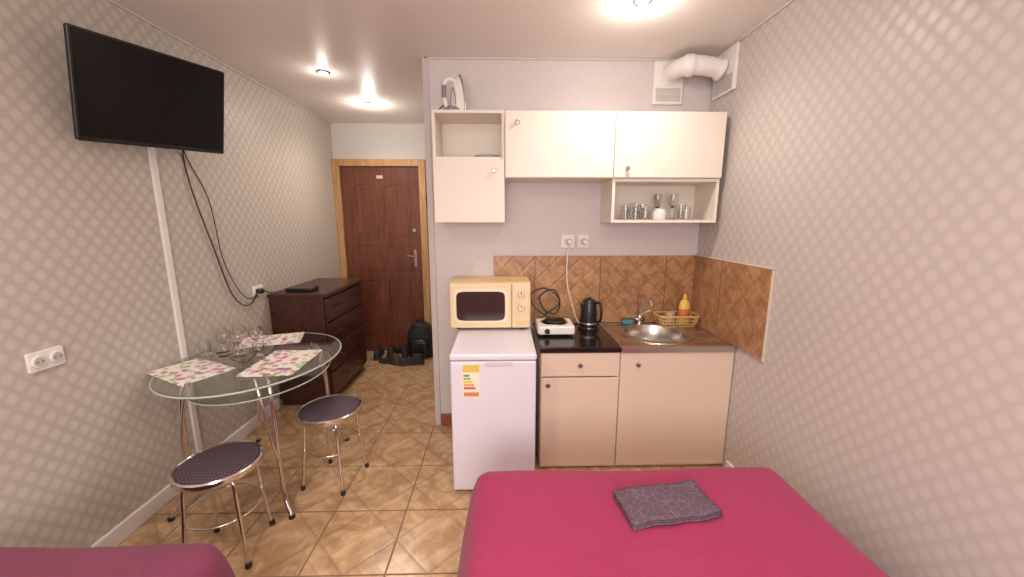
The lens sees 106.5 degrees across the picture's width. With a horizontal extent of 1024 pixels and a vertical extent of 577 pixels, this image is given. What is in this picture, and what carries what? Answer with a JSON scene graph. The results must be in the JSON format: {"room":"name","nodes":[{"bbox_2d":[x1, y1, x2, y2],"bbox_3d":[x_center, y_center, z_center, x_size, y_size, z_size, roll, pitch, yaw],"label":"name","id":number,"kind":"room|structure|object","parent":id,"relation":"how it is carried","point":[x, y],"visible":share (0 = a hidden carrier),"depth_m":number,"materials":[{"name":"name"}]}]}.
{"room":"studio apartment","nodes":[
{"label":"studio apartment","id":0,"kind":"room"},
{"bbox_2d":[0,0,340,547],"bbox_3d":[-1.953,0.006,1.403,0.100,2.570,6.250,0,10,-1],"label":"wall","id":1,"kind":"structure","parent":0,"point":[86,442],"depth_m":1.82,"materials":[{"name":"paper"}]},
{"bbox_2d":[24,345,65,373],"bbox_3d":[-1.895,0.288,1.557,0.021,0.080,0.125,0,10,-1],"label":"wall outlet","id":2,"kind":"object","parent":1,"relation":"attached to","point":[54,356],"visible":1,"depth_m":1.55,"materials":[{"name":"white plastic"}]},
{"bbox_2d":[31,350,64,367],"bbox_3d":[-1.889,0.288,1.557,0.008,0.050,0.112,0,10,-1],"label":"socket","id":3,"kind":"object","parent":2,"relation":"attached to","point":[42,358],"depth_m":1.56,"materials":[{"name":"white plastic"}]},
{"bbox_2d":[63,23,223,153],"bbox_3d":[-1.795,-0.916,1.880,0.280,0.475,0.697,2,10,12],"label":"television","id":4,"kind":"object","parent":1,"relation":"attached to","point":[122,92],"visible":1,"depth_m":1.77,"materials":[{"name":"black plastic"}]},
{"bbox_2d":[147,147,202,452],"bbox_3d":[-1.913,0.144,2.183,0.016,1.840,0.035,0,10,-1],"label":"duct","id":5,"kind":"object","parent":1,"relation":"attached to","point":[151,152],"visible":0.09,"depth_m":2.14,"materials":[{"name":"white plastic"}]},
{"bbox_2d":[90,398,279,546],"bbox_3d":[-1.877,1.355,0.906,0.018,0.090,4.590,0,10,-1],"label":"baseboard","id":6,"kind":"structure","parent":1,"relation":"attached to","point":[115,536],"depth_m":2.00,"materials":[{"name":"white paint"}]},
{"bbox_2d":[106,0,330,123],"bbox_3d":[-1.897,-1.253,1.177,0.012,0.012,6.050,0,10,-1],"label":"trim","id":7,"kind":"structure","parent":1,"relation":"attached to","point":[110,1],"depth_m":2.34,"materials":[{"name":"white plastic"}]},
{"bbox_2d":[182,150,257,305],"bbox_3d":[-1.910,-0.355,2.515,0.101,1.043,0.593,-2,10,-10],"label":"cable","id":8,"kind":"object","parent":1,"relation":"attached to","point":[182,150],"visible":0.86,"depth_m":2.40,"materials":[{"name":"rubber"}]},
{"bbox_2d":[184,150,256,298],"bbox_3d":[-1.909,-0.378,2.522,0.097,1.003,0.572,-2,10,-10],"label":"cable","id":9,"kind":"object","parent":1,"relation":"attached to","point":[184,150],"visible":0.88,"depth_m":2.47,"materials":[{"name":"rubber"}]},
{"bbox_2d":[252,284,263,296],"bbox_3d":[-1.908,0.014,2.905,0.060,0.075,0.120,0,10,-1],"label":"wall outlet","id":10,"kind":"object","parent":1,"relation":"attached to","point":[258,289],"visible":1,"depth_m":2.86,"materials":[{"name":"white plastic"}]},
{"bbox_2d":[330,123,431,315],"bbox_3d":[-1.243,-0.544,4.446,1.465,2.570,0.100,0,10,-1],"label":"wall","id":11,"kind":"structure","parent":0,"point":[349,140],"depth_m":4.20,"materials":[{"name":"paint"}]},
{"bbox_2d":[331,159,347,277],"bbox_3d":[-1.936,-0.340,4.385,0.075,2.190,0.060,0,10,-1],"label":"door frame","id":12,"kind":"structure","parent":11,"relation":"attached to","point":[336,175],"depth_m":4.28,"materials":[{"name":"brown wood"}]},
{"bbox_2d":[338,159,417,166],"bbox_3d":[-1.466,-1.383,4.208,0.865,0.075,0.060,0,10,-1],"label":"lintel","id":13,"kind":"object","parent":11,"relation":"attached to","point":[341,162],"visible":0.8,"depth_m":4.18,"materials":[{"name":"brown wood"}]},
{"bbox_2d":[340,167,424,348],"bbox_3d":[-1.466,-0.312,4.413,0.855,2.095,0.033,0,10,-1],"label":"leaf","id":14,"kind":"object","parent":11,"relation":"attached to","point":[351,177],"visible":0.48,"depth_m":4.35,"materials":[{"name":"brown wood"}]},
{"bbox_2d":[351,183,379,236],"bbox_3d":[-1.642,-0.878,4.290,0.290,0.586,0.008,0,10,-1],"label":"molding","id":15,"kind":"structure","parent":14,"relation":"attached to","point":[363,183],"depth_m":4.29,"materials":[{"name":"brown wood"}]},
{"bbox_2d":[354,187,377,233],"bbox_3d":[-1.642,-0.873,4.289,0.232,0.510,0.004,0,10,-1],"label":"field","id":16,"kind":"object","parent":15,"relation":"attached to","point":[365,203],"depth_m":4.29,"materials":[{"name":"brown wood"}]},
{"bbox_2d":[355,245,381,271],"bbox_3d":[-1.642,-0.345,4.386,0.288,0.305,0.008,0,10,-1],"label":"panel","id":17,"kind":"object","parent":14,"relation":"attached to","point":[355,245],"visible":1,"depth_m":4.38,"materials":[{"name":"brown wood"}]},
{"bbox_2d":[358,247,379,269],"bbox_3d":[-1.642,-0.345,4.384,0.232,0.264,0.004,0,10,-1],"label":"field","id":18,"kind":"object","parent":17,"relation":"attached to","point":[368,256],"depth_m":4.38,"materials":[{"name":"brown wood"}]},
{"bbox_2d":[365,280,385,335],"bbox_3d":[-1.642,0.231,4.490,0.290,0.673,0.008,0,10,-1],"label":"panel","id":19,"kind":"object","parent":14,"relation":"attached to","point":[382,280],"visible":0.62,"depth_m":4.53,"materials":[{"name":"brown wood"}]},
{"bbox_2d":[362,283,383,331],"bbox_3d":[-1.642,0.231,4.488,0.232,0.590,0.004,0,10,-1],"label":"field","id":20,"kind":"object","parent":19,"relation":"attached to","point":[372,300],"depth_m":4.48,"materials":[{"name":"brown wood"}]},
{"bbox_2d":[383,184,411,236],"bbox_3d":[-1.290,-0.879,4.298,0.290,0.586,0.008,0,10,-1],"label":"panel","id":21,"kind":"object","parent":14,"relation":"attached to","point":[391,184],"visible":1,"depth_m":4.31,"materials":[{"name":"brown wood"}]},
{"bbox_2d":[386,187,408,233],"bbox_3d":[-1.290,-0.875,4.297,0.232,0.510,0.004,0,10,-1],"label":"field","id":22,"kind":"object","parent":21,"relation":"attached to","point":[396,198],"depth_m":4.30,"materials":[{"name":"brown wood"}]},
{"bbox_2d":[386,245,412,271],"bbox_3d":[-1.290,-0.347,4.394,0.288,0.305,0.008,0,10,-1],"label":"panel","id":23,"kind":"object","parent":14,"relation":"attached to","point":[386,245],"visible":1,"depth_m":4.41,"materials":[{"name":"brown wood"}]},
{"bbox_2d":[389,247,409,269],"bbox_3d":[-1.290,-0.346,4.392,0.232,0.264,0.004,0,10,-1],"label":"field","id":24,"kind":"object","parent":23,"relation":"attached to","point":[398,259],"depth_m":4.39,"materials":[{"name":"brown wood"}]},
{"bbox_2d":[388,280,414,335],"bbox_3d":[-1.290,0.229,4.498,0.290,0.673,0.008,0,10,-1],"label":"panel","id":25,"kind":"object","parent":14,"relation":"attached to","point":[388,280],"visible":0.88,"depth_m":4.49,"materials":[{"name":"brown wood"}]},
{"bbox_2d":[391,283,412,331],"bbox_3d":[-1.290,0.229,4.496,0.232,0.590,0.004,0,10,-1],"label":"field","id":26,"kind":"object","parent":25,"relation":"attached to","point":[401,292],"depth_m":4.49,"materials":[{"name":"brown wood"}]},
{"bbox_2d":[414,250,416,266],"bbox_3d":[-1.109,-0.346,4.393,0.030,0.200,0.009,0,10,-1],"label":"lock plate","id":27,"kind":"object","parent":14,"relation":"attached to","point":[415,251],"visible":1,"depth_m":4.39,"materials":[{"name":"metal"}]},
{"bbox_2d":[418,159,431,325],"bbox_3d":[-0.996,-0.344,4.407,0.075,2.190,0.060,0,10,-1],"label":"door frame","id":28,"kind":"structure","parent":11,"relation":"attached to","point":[421,162],"depth_m":4.34,"materials":[{"name":"brown wood"}]},
{"bbox_2d":[116,351,722,576],"bbox_3d":[-0.276,1.312,1.679,3.455,0.100,6.250,0,10,-1],"label":"floor","id":29,"kind":"structure","parent":0,"point":[403,514],"depth_m":2.13,"materials":[{"name":"tile"}]},
{"bbox_2d":[0,543,235,576],"bbox_3d":[-1.354,1.248,0.315,1.049,0.511,2.198,0,10,-1],"label":"bed","id":30,"kind":"object","parent":29,"relation":"on","point":[188,559],"visible":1,"depth_m":1.18,"materials":[{"name":"pink fabric"}]},
{"bbox_2d":[169,440,274,569],"bbox_3d":[-1.332,1.006,1.776,0.340,0.469,0.340,0,10,-1],"label":"round stool","id":31,"kind":"object","parent":29,"relation":"on","point":[211,468],"visible":0.97,"depth_m":1.70,"materials":[{"name":"silver metal"}]},
{"bbox_2d":[149,333,349,521],"bbox_3d":[-1.472,0.771,2.284,0.862,0.750,1.012,0,10,1],"label":"glass dining table","id":32,"kind":"object","parent":29,"relation":"on","point":[223,389],"visible":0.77,"depth_m":1.98,"materials":[{"name":"clear glass"}]},
{"bbox_2d":[146,358,234,385],"bbox_3d":[-1.701,0.435,2.025,0.360,0.002,0.250,5,11,26],"label":"placemat","id":33,"kind":"object","parent":32,"relation":"on","point":[187,372],"visible":1,"depth_m":2.01,"materials":[{"name":"multicoloured fabric"}]},
{"bbox_2d":[198,340,210,355],"bbox_3d":[-1.822,0.352,2.266,0.060,0.080,0.060,0,10,-1],"label":"drinking glass","id":34,"kind":"object","parent":32,"relation":"on","point":[204,346],"visible":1,"depth_m":2.25,"materials":[{"name":"clear glass"}]},
{"bbox_2d":[213,326,229,353],"bbox_3d":[-1.752,0.310,2.301,0.072,0.150,0.072,0,10,-1],"label":"wine glass","id":35,"kind":"object","parent":32,"relation":"on","point":[215,329],"visible":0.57,"depth_m":2.29,"materials":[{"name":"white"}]},
{"bbox_2d":[215,329,230,356],"bbox_3d":[-1.691,0.320,2.243,0.072,0.150,0.072,0,10,-1],"label":"wine glass","id":36,"kind":"object","parent":32,"relation":"on","point":[222,336],"visible":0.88,"depth_m":2.22,"materials":[{"name":"clear glass"}]},
{"bbox_2d":[229,330,243,350],"bbox_3d":[-1.601,0.324,2.226,0.072,0.150,0.072,0,10,-1],"label":"wine glass","id":37,"kind":"object","parent":32,"relation":"on","point":[236,337],"visible":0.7,"depth_m":2.20,"materials":[{"name":"white"}]},
{"bbox_2d":[232,325,247,351],"bbox_3d":[-1.653,0.306,2.323,0.072,0.150,0.072,0,10,-1],"label":"wine glass","id":38,"kind":"object","parent":32,"relation":"on","point":[242,327],"visible":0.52,"depth_m":2.32,"materials":[{"name":"white"}]},
{"bbox_2d":[228,350,256,362],"bbox_3d":[-1.519,0.389,2.158,0.132,0.045,0.132,0,10,-1],"label":"glass bowl","id":39,"kind":"object","parent":32,"relation":"on","point":[243,356],"visible":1,"depth_m":2.16,"materials":[{"name":"clear glass"}]},
{"bbox_2d":[248,326,261,340],"bbox_3d":[-1.553,0.307,2.316,0.072,0.150,0.072,0,10,-1],"label":"wine glass","id":40,"kind":"object","parent":32,"relation":"on","point":[254,332],"visible":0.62,"depth_m":2.29,"materials":[{"name":"white"}]},
{"bbox_2d":[252,340,263,355],"bbox_3d":[-1.496,0.354,2.254,0.060,0.080,0.060,0,10,-1],"label":"drinking glass","id":41,"kind":"object","parent":32,"relation":"on","point":[258,346],"visible":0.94,"depth_m":2.24,"materials":[{"name":"clear glass"}]},
{"bbox_2d":[189,362,328,403],"bbox_3d":[-1.442,0.492,2.235,0.660,0.008,0.800,0,10,-1],"label":"glass shelf","id":42,"kind":"object","parent":32,"relation":"attached to","point":[289,385],"depth_m":1.96,"materials":[{"name":"clear glass"}]},
{"bbox_2d":[235,332,304,348],"bbox_3d":[-1.598,0.342,2.544,0.360,0.002,0.250,-4,11,-21],"label":"placemat","id":43,"kind":"object","parent":32,"relation":"on","point":[287,338],"visible":0.95,"depth_m":2.55,"materials":[{"name":"multicoloured fabric"}]},
{"bbox_2d":[236,349,321,376],"bbox_3d":[-1.288,0.413,2.148,0.280,0.002,0.400,-1,10,-4],"label":"placemat","id":44,"kind":"object","parent":32,"relation":"on","point":[280,362],"visible":1,"depth_m":2.12,"materials":[{"name":"multicoloured fabric"}]},
{"bbox_2d":[267,278,366,404],"bbox_3d":[-1.708,0.440,3.525,0.479,0.960,0.860,0,10,-1],"label":"dresser","id":45,"kind":"object","parent":29,"relation":"on","point":[336,309],"visible":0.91,"depth_m":3.20,"materials":[{"name":"brown wood"}]},
{"bbox_2d":[264,285,318,292],"bbox_3d":[-1.774,0.009,3.084,0.304,0.043,0.292,0,10,-1],"label":"router","id":46,"kind":"object","parent":45,"relation":"on","point":[292,288],"visible":1,"depth_m":3.09,"materials":[{"name":"black plastic"}]},
{"bbox_2d":[296,394,368,495],"bbox_3d":[-1.064,0.916,2.275,0.352,0.469,0.352,0,10,-1],"label":"round stool","id":47,"kind":"object","parent":29,"relation":"on","point":[330,410],"visible":1,"depth_m":2.19,"materials":[{"name":"silver metal"}]},
{"bbox_2d":[373,347,384,360],"bbox_3d":[-1.520,0.717,4.354,0.097,0.121,0.282,0,10,-1],"label":"shoe","id":48,"kind":"object","parent":29,"relation":"on","point":[378,353],"visible":0.96,"depth_m":4.24,"materials":[{"name":"black leather"}]},
{"bbox_2d":[366,348,407,350],"bbox_3d":[-1.466,0.730,4.566,0.865,0.020,0.034,0,10,-1],"label":"threshold","id":49,"kind":"object","parent":29,"relation":"on","point":[372,349],"depth_m":4.55,"materials":[{"name":"brown wood"}]},
{"bbox_2d":[379,353,401,365],"bbox_3d":[-1.325,0.755,4.144,0.283,0.121,0.090,4,11,22],"label":"shoe","id":50,"kind":"object","parent":29,"relation":"on","point":[394,358],"visible":0.85,"depth_m":4.11,"materials":[{"name":"brown leather"}]},
{"bbox_2d":[386,346,401,356],"bbox_3d":[-1.357,0.709,4.397,0.090,0.121,0.283,2,10,12],"label":"shoe","id":51,"kind":"object","parent":29,"relation":"on","point":[391,349],"visible":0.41,"depth_m":4.31,"materials":[{"name":"black leather"}]},
{"bbox_2d":[400,346,407,358],"bbox_3d":[-1.243,0.709,4.400,0.090,0.121,0.283,-3,11,-16],"label":"shoe","id":52,"kind":"object","parent":29,"relation":"on","point":[404,351],"visible":1,"depth_m":4.29,"materials":[{"name":"black leather"}]},
{"bbox_2d":[398,353,424,365],"bbox_3d":[-1.085,0.762,4.105,0.283,0.121,0.090,-1,10,-6],"label":"shoe","id":53,"kind":"object","parent":29,"relation":"on","point":[416,359],"visible":1,"depth_m":4.08,"materials":[{"name":"black leather"}]},
{"bbox_2d":[407,319,432,357],"bbox_3d":[-1.038,0.556,4.338,0.296,0.443,0.251,0,10,-1],"label":"backpack","id":54,"kind":"object","parent":29,"relation":"on","point":[419,336],"visible":0.91,"depth_m":4.26,"materials":[{"name":"black fabric"}]},
{"bbox_2d":[449,327,536,489],"bbox_3d":[-0.108,0.710,2.397,0.470,0.830,0.581,0,10,-1],"label":"refrigerator","id":55,"kind":"object","parent":29,"relation":"on","point":[494,430],"visible":0.79,"depth_m":2.12,"materials":[{"name":"metal"}]},
{"bbox_2d":[462,364,479,397],"bbox_3d":[-0.221,0.501,2.066,0.094,0.190,0.002,0,10,-1],"label":"energy label","id":56,"kind":"object","parent":55,"relation":"attached to","point":[470,373],"visible":1,"depth_m":2.06,"materials":[{"name":"paper"}]},
{"bbox_2d":[449,276,530,328],"bbox_3d":[-0.143,0.095,2.580,0.523,0.314,0.322,0,10,-1],"label":"microwave oven","id":57,"kind":"object","parent":55,"relation":"on","point":[475,301],"visible":1,"depth_m":2.44,"materials":[{"name":"beige plastic"}]},
{"bbox_2d":[534,333,733,467],"bbox_3d":[0.746,0.711,2.576,1.161,0.765,0.539,0,10,-1],"label":"base cabinet","id":58,"kind":"object","parent":29,"relation":"on","point":[637,409],"visible":0.8,"depth_m":2.33,"materials":[{"name":"beige laminate"}]},
{"bbox_2d":[533,322,734,352],"bbox_3d":[0.737,0.312,2.522,1.157,0.036,0.556,0,10,-1],"label":"countertop","id":59,"kind":"structure","parent":58,"relation":"on","point":[608,338],"depth_m":2.32,"materials":[{"name":"brown laminate"}]},
{"bbox_2d":[531,288,574,335],"bbox_3d":[0.266,0.152,2.572,0.270,0.265,0.345,0,10,-1],"label":"electric hotplate","id":60,"kind":"object","parent":59,"relation":"on","point":[552,325],"visible":0.99,"depth_m":2.48,"materials":[{"name":"white metal"}]},
{"bbox_2d":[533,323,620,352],"bbox_3d":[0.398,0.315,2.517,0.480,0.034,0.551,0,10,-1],"label":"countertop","id":61,"kind":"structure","parent":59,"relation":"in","point":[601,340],"depth_m":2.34,"materials":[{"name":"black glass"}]},
{"bbox_2d":[566,246,602,330],"bbox_3d":[0.502,-0.008,2.626,0.140,0.561,0.275,-5,11,-26],"label":"electric kettle","id":62,"kind":"object","parent":59,"relation":"on","point":[588,315],"visible":1,"depth_m":2.57,"materials":[{"name":"black plastic"}]},
{"bbox_2d":[621,318,633,323],"bbox_3d":[0.832,0.233,2.756,0.080,0.037,0.045,0,10,-1],"label":"sponge","id":63,"kind":"object","parent":59,"relation":"on","point":[623,320],"visible":1,"depth_m":2.73,"materials":[{"name":"teal"}]},
{"bbox_2d":[634,294,652,323],"bbox_3d":[0.953,0.152,2.687,0.095,0.224,0.190,-3,11,-17],"label":"kitchen faucet","id":64,"kind":"object","parent":59,"relation":"on","point":[639,318],"visible":1,"depth_m":2.74,"materials":[{"name":"silver metal"}]},
{"bbox_2d":[619,324,693,344],"bbox_3d":[0.943,0.370,2.529,0.460,0.161,0.460,0,10,-1],"label":"sink","id":65,"kind":"object","parent":59,"relation":"in","point":[646,333],"visible":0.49,"depth_m":2.66,"materials":[{"name":"metal"}]},
{"bbox_2d":[653,311,699,326],"bbox_3d":[1.161,0.218,2.710,0.294,0.082,0.163,0,10,-1],"label":"basket","id":66,"kind":"object","parent":59,"relation":"on","point":[656,315],"visible":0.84,"depth_m":2.65,"materials":[{"name":"wicker"}]},
{"bbox_2d":[665,312,673,323],"bbox_3d":[1.118,0.211,2.713,0.060,0.080,0.060,0,10,-1],"label":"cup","id":67,"kind":"object","parent":66,"relation":"in","point":[666,313],"visible":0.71,"depth_m":2.69,"materials":[{"name":"ceramic"}]},
{"bbox_2d":[678,294,689,323],"bbox_3d":[1.218,0.144,2.703,0.082,0.215,0.057,0,10,-1],"label":"dish soap bottle","id":68,"kind":"object","parent":66,"relation":"in","point":[684,305],"visible":0.87,"depth_m":2.68,"materials":[{"name":"yellow plastic"}]},
{"bbox_2d":[457,467,888,576],"bbox_3d":[0.513,1.178,0.701,1.499,0.512,2.237,0,10,-1],"label":"double bed","id":69,"kind":"object","parent":29,"relation":"on","point":[525,523],"visible":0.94,"depth_m":1.28,"materials":[{"name":"pink fabric"}]},
{"bbox_2d":[612,479,722,530],"bbox_3d":[0.560,0.782,1.395,0.343,0.029,0.177,-2,10,-9],"label":"folded towel","id":70,"kind":"object","parent":69,"relation":"on","point":[646,506],"visible":1,"depth_m":1.37,"materials":[{"name":"grey fabric"}]},
{"bbox_2d":[113,0,789,123],"bbox_3d":[-0.276,-1.315,1.204,3.455,0.100,6.250,0,10,-1],"label":"ceiling","id":71,"kind":"structure","parent":0,"point":[373,51],"depth_m":2.14,"materials":[{"name":"white paint"}]},
{"bbox_2d":[315,69,330,75],"bbox_3d":[-1.340,-1.528,2.711,0.100,0.016,0.100,0,10,-1],"label":"ceiling spotlight","id":72,"kind":"object","parent":71,"relation":"in","point":[319,71],"depth_m":2.69,"materials":[{"name":"white glass"}]},
{"bbox_2d":[364,102,374,105],"bbox_3d":[-1.287,-1.662,3.450,0.100,0.016,0.100,0,10,-1],"label":"ceiling spotlight","id":73,"kind":"object","parent":71,"relation":"in","point":[365,103],"depth_m":3.43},
{"bbox_2d":[632,0,652,6],"bbox_3d":[0.622,-1.368,1.821,0.100,0.016,0.100,0,10,-1],"label":"ceiling spotlight","id":74,"kind":"object","parent":71,"relation":"in","point":[638,3],"depth_m":1.82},
{"bbox_2d":[428,59,711,413],"bbox_3d":[0.375,-0.240,2.761,1.890,2.570,0.100,0,10,-1],"label":"wall","id":75,"kind":"structure","parent":0,"point":[537,214],"depth_m":2.64,"materials":[{"name":"paint"}]},
{"bbox_2d":[422,56,440,424],"bbox_3d":[-0.561,-0.228,2.694,0.040,2.570,0.032,0,10,-1],"label":"trim","id":76,"kind":"structure","parent":75,"relation":"attached to","point":[425,69],"depth_m":2.65,"materials":[{"name":"white plastic"}]},
{"bbox_2d":[441,413,451,424],"bbox_3d":[-0.466,0.994,2.906,0.145,0.090,0.014,0,10,-1],"label":"baseboard","id":77,"kind":"structure","parent":75,"relation":"attached to","point":[446,418],"depth_m":2.90,"materials":[{"name":"wood"}]},
{"bbox_2d":[424,56,675,60],"bbox_3d":[0.370,-1.488,2.478,1.878,0.012,0.012,0,10,-1],"label":"trim","id":78,"kind":"structure","parent":75,"relation":"attached to","point":[429,57],"depth_m":2.47,"materials":[{"name":"white plastic"}]},
{"bbox_2d":[561,234,574,247],"bbox_3d":[0.392,-0.332,2.683,0.095,0.095,0.021,0,10,-1],"label":"wall outlet","id":79,"kind":"object","parent":75,"relation":"attached to","point":[564,237],"visible":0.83,"depth_m":2.68,"materials":[{"name":"white plastic"}]},
{"bbox_2d":[431,109,726,222],"bbox_3d":[0.404,-0.758,2.452,1.768,0.660,0.323,0,10,-1],"label":"upper cabinet","id":80,"kind":"object","parent":75,"relation":"attached to","point":[635,156],"visible":1,"depth_m":2.32,"materials":[{"name":"beige laminate"}]},
{"bbox_2d":[438,74,465,109],"bbox_3d":[-0.383,-1.198,2.354,0.160,0.239,0.145,-6,12,-28],"label":"iron","id":81,"kind":"object","parent":80,"relation":"on","point":[457,94],"visible":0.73,"depth_m":2.32,"materials":[{"name":"metal"}]},
{"bbox_2d":[475,154,498,156],"bbox_3d":[-0.160,-0.835,2.447,0.156,0.026,0.156,0,10,-1],"label":"plate stack","id":82,"kind":"object","parent":80,"relation":"on","point":[478,155],"visible":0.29,"depth_m":2.38,"materials":[{"name":"white ceramic"}]},
{"bbox_2d":[600,179,615,222],"bbox_3d":[0.626,-0.570,2.514,0.018,0.268,0.279,0,10,-1],"label":"panel","id":83,"kind":"object","parent":80,"relation":"attached to","point":[608,185],"depth_m":2.47,"materials":[{"name":"beige laminate"}]},
{"bbox_2d":[621,205,629,219],"bbox_3d":[0.740,-0.494,2.490,0.056,0.090,0.056,0,10,-1],"label":"drinking glass","id":84,"kind":"object","parent":80,"relation":"on","point":[625,209],"visible":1,"depth_m":2.47,"materials":[{"name":"white"}]},
{"bbox_2d":[631,204,640,219],"bbox_3d":[0.801,-0.496,2.471,0.060,0.100,0.060,0,10,-1],"label":"drinking glass","id":85,"kind":"object","parent":80,"relation":"on","point":[635,208],"visible":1,"depth_m":2.45,"materials":[{"name":"white"}]},
{"bbox_2d":[641,206,650,219],"bbox_3d":[0.870,-0.493,2.493,0.060,0.085,0.060,0,10,-1],"label":"drinking glass","id":86,"kind":"object","parent":80,"relation":"on","point":[645,210],"visible":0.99,"depth_m":2.47,"materials":[{"name":"white"}]},
{"bbox_2d":[614,185,694,219],"bbox_3d":[0.948,-0.596,2.655,0.632,0.232,0.006,0,10,-1],"label":"panel","id":87,"kind":"object","parent":80,"relation":"attached to","point":[624,194],"depth_m":2.64,"materials":[{"name":"beige laminate"}]},
{"bbox_2d":[652,194,662,207],"bbox_3d":[0.988,-0.554,2.597,0.068,0.170,0.068,0,10,-1],"label":"wine glass","id":88,"kind":"object","parent":80,"relation":"on","point":[657,201],"visible":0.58,"depth_m":2.56,"materials":[{"name":"white"}]},
{"bbox_2d":[651,208,666,219],"bbox_3d":[0.960,-0.488,2.496,0.092,0.074,0.092,0,10,-1],"label":"jar","id":89,"kind":"object","parent":80,"relation":"on","point":[658,213],"visible":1,"depth_m":2.46,"materials":[{"name":"white ceramic"}]},
{"bbox_2d":[614,220,712,222],"bbox_3d":[0.951,-0.448,2.543,0.632,0.018,0.279,0,10,-1],"label":"shelf","id":90,"kind":"object","parent":80,"relation":"attached to","point":[615,221],"depth_m":2.41,"materials":[{"name":"beige laminate"}]},
{"bbox_2d":[615,179,716,185],"bbox_3d":[0.951,-0.694,2.499,0.632,0.018,0.279,0,10,-1],"label":"shelf","id":91,"kind":"object","parent":80,"relation":"attached to","point":[618,182],"depth_m":2.41,"materials":[{"name":"beige laminate"}]},
{"bbox_2d":[667,193,678,219],"bbox_3d":[1.060,-0.540,2.520,0.068,0.170,0.068,0,10,-1],"label":"wine glass","id":92,"kind":"object","parent":80,"relation":"on","point":[673,198],"visible":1,"depth_m":2.49,"materials":[{"name":"white"}]},
{"bbox_2d":[676,204,685,219],"bbox_3d":[1.138,-0.515,2.577,0.060,0.100,0.060,0,10,-1],"label":"drinking glass","id":93,"kind":"object","parent":80,"relation":"on","point":[678,206],"visible":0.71,"depth_m":2.56,"materials":[{"name":"white"}]},
{"bbox_2d":[682,207,690,219],"bbox_3d":[1.131,-0.488,2.480,0.056,0.080,0.056,0,10,-1],"label":"drinking glass","id":94,"kind":"object","parent":80,"relation":"on","point":[686,211],"visible":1,"depth_m":2.46,"materials":[{"name":"clear glass"}]},
{"bbox_2d":[692,179,719,222],"bbox_3d":[1.276,-0.573,2.529,0.018,0.268,0.279,0,10,-1],"label":"shelf","id":95,"kind":"object","parent":80,"relation":"attached to","point":[704,196],"depth_m":2.50,"materials":[{"name":"beige laminate"}]},
{"bbox_2d":[577,234,588,247],"bbox_3d":[0.501,-0.333,2.686,0.080,0.095,0.021,0,10,-1],"label":"wall outlet","id":96,"kind":"object","parent":75,"relation":"attached to","point":[580,236],"visible":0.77,"depth_m":2.68,"materials":[{"name":"white plastic"}]},
{"bbox_2d":[494,255,695,322],"bbox_3d":[0.590,0.007,2.753,1.437,0.486,0.012,0,10,-1],"label":"backsplash","id":97,"kind":"structure","parent":75,"relation":"attached to","point":[617,282],"depth_m":2.74,"materials":[{"name":"brown tile"}]},
{"bbox_2d":[651,61,683,104],"bbox_3d":[1.026,-1.350,2.511,0.200,0.265,0.028,0,10,-1],"label":"air vent","id":98,"kind":"object","parent":75,"relation":"in","point":[662,94],"visible":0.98,"depth_m":2.51,"materials":[{"name":"white plastic"}]},
{"bbox_2d":[660,53,728,85],"bbox_3d":[1.138,-1.375,2.394,0.342,0.159,0.213,0,10,-1],"label":"duct","id":99,"kind":"object","parent":75,"relation":"attached to","point":[713,67],"visible":1,"depth_m":2.33,"materials":[{"name":"white plastic"}]},
{"bbox_2d":[613,361,720,465],"bbox_3d":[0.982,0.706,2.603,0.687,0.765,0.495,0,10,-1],"label":"door","id":100,"kind":"structure","parent":0,"point":[666,412],"depth_m":2.34,"materials":[{"name":"beige laminate"}]},
{"bbox_2d":[691,0,1023,576],"bbox_3d":[1.422,0.147,0.620,0.100,2.570,4.500,0,10,-1],"label":"wall","id":101,"kind":"structure","parent":0,"point":[873,156],"depth_m":1.38,"materials":[{"name":"paper"}]},
{"bbox_2d":[712,42,740,100],"bbox_3d":[1.311,-1.327,2.353,0.028,0.255,0.240,0,10,-1],"label":"air vent","id":102,"kind":"object","parent":101,"relation":"in","point":[727,83],"visible":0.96,"depth_m":2.29,"materials":[{"name":"white plastic"}]},
{"bbox_2d":[725,460,733,466],"bbox_3d":[1.370,1.426,0.544,0.018,0.080,3.700,0,10,-1],"label":"baseboard","id":103,"kind":"structure","parent":101,"relation":"attached to","point":[728,464],"depth_m":2.33,"materials":[{"name":"white paint"}]},
{"bbox_2d":[691,256,771,359],"bbox_3d":[1.324,0.074,2.382,0.012,0.486,0.799,0,10,-1],"label":"backsplash","id":104,"kind":"structure","parent":101,"relation":"attached to","point":[730,299],"depth_m":2.28,"materials":[{"name":"brown tile"}]},
{"bbox_2d":[695,255,775,269],"bbox_3d":[1.323,-0.167,2.330,0.015,0.006,0.795,0,10,-1],"label":"trim","id":105,"kind":"structure","parent":101,"relation":"attached to","point":[695,255],"depth_m":2.23,"materials":[{"name":"beige plastic"}]},
{"bbox_2d":[716,0,794,56],"bbox_3d":[1.366,-1.111,0.391,0.012,0.012,4.300,0,10,-1],"label":"trim","id":106,"kind":"structure","parent":101,"relation":"attached to","point":[790,1],"depth_m":2.03,"materials":[{"name":"white plastic"}]},
{"bbox_2d":[761,269,775,361],"bbox_3d":[1.332,0.146,1.986,0.015,0.497,0.006,0,10,-1],"label":"trim","id":107,"kind":"structure","parent":101,"relation":"attached to","point":[773,271],"depth_m":1.98,"materials":[{"name":"beige plastic"}]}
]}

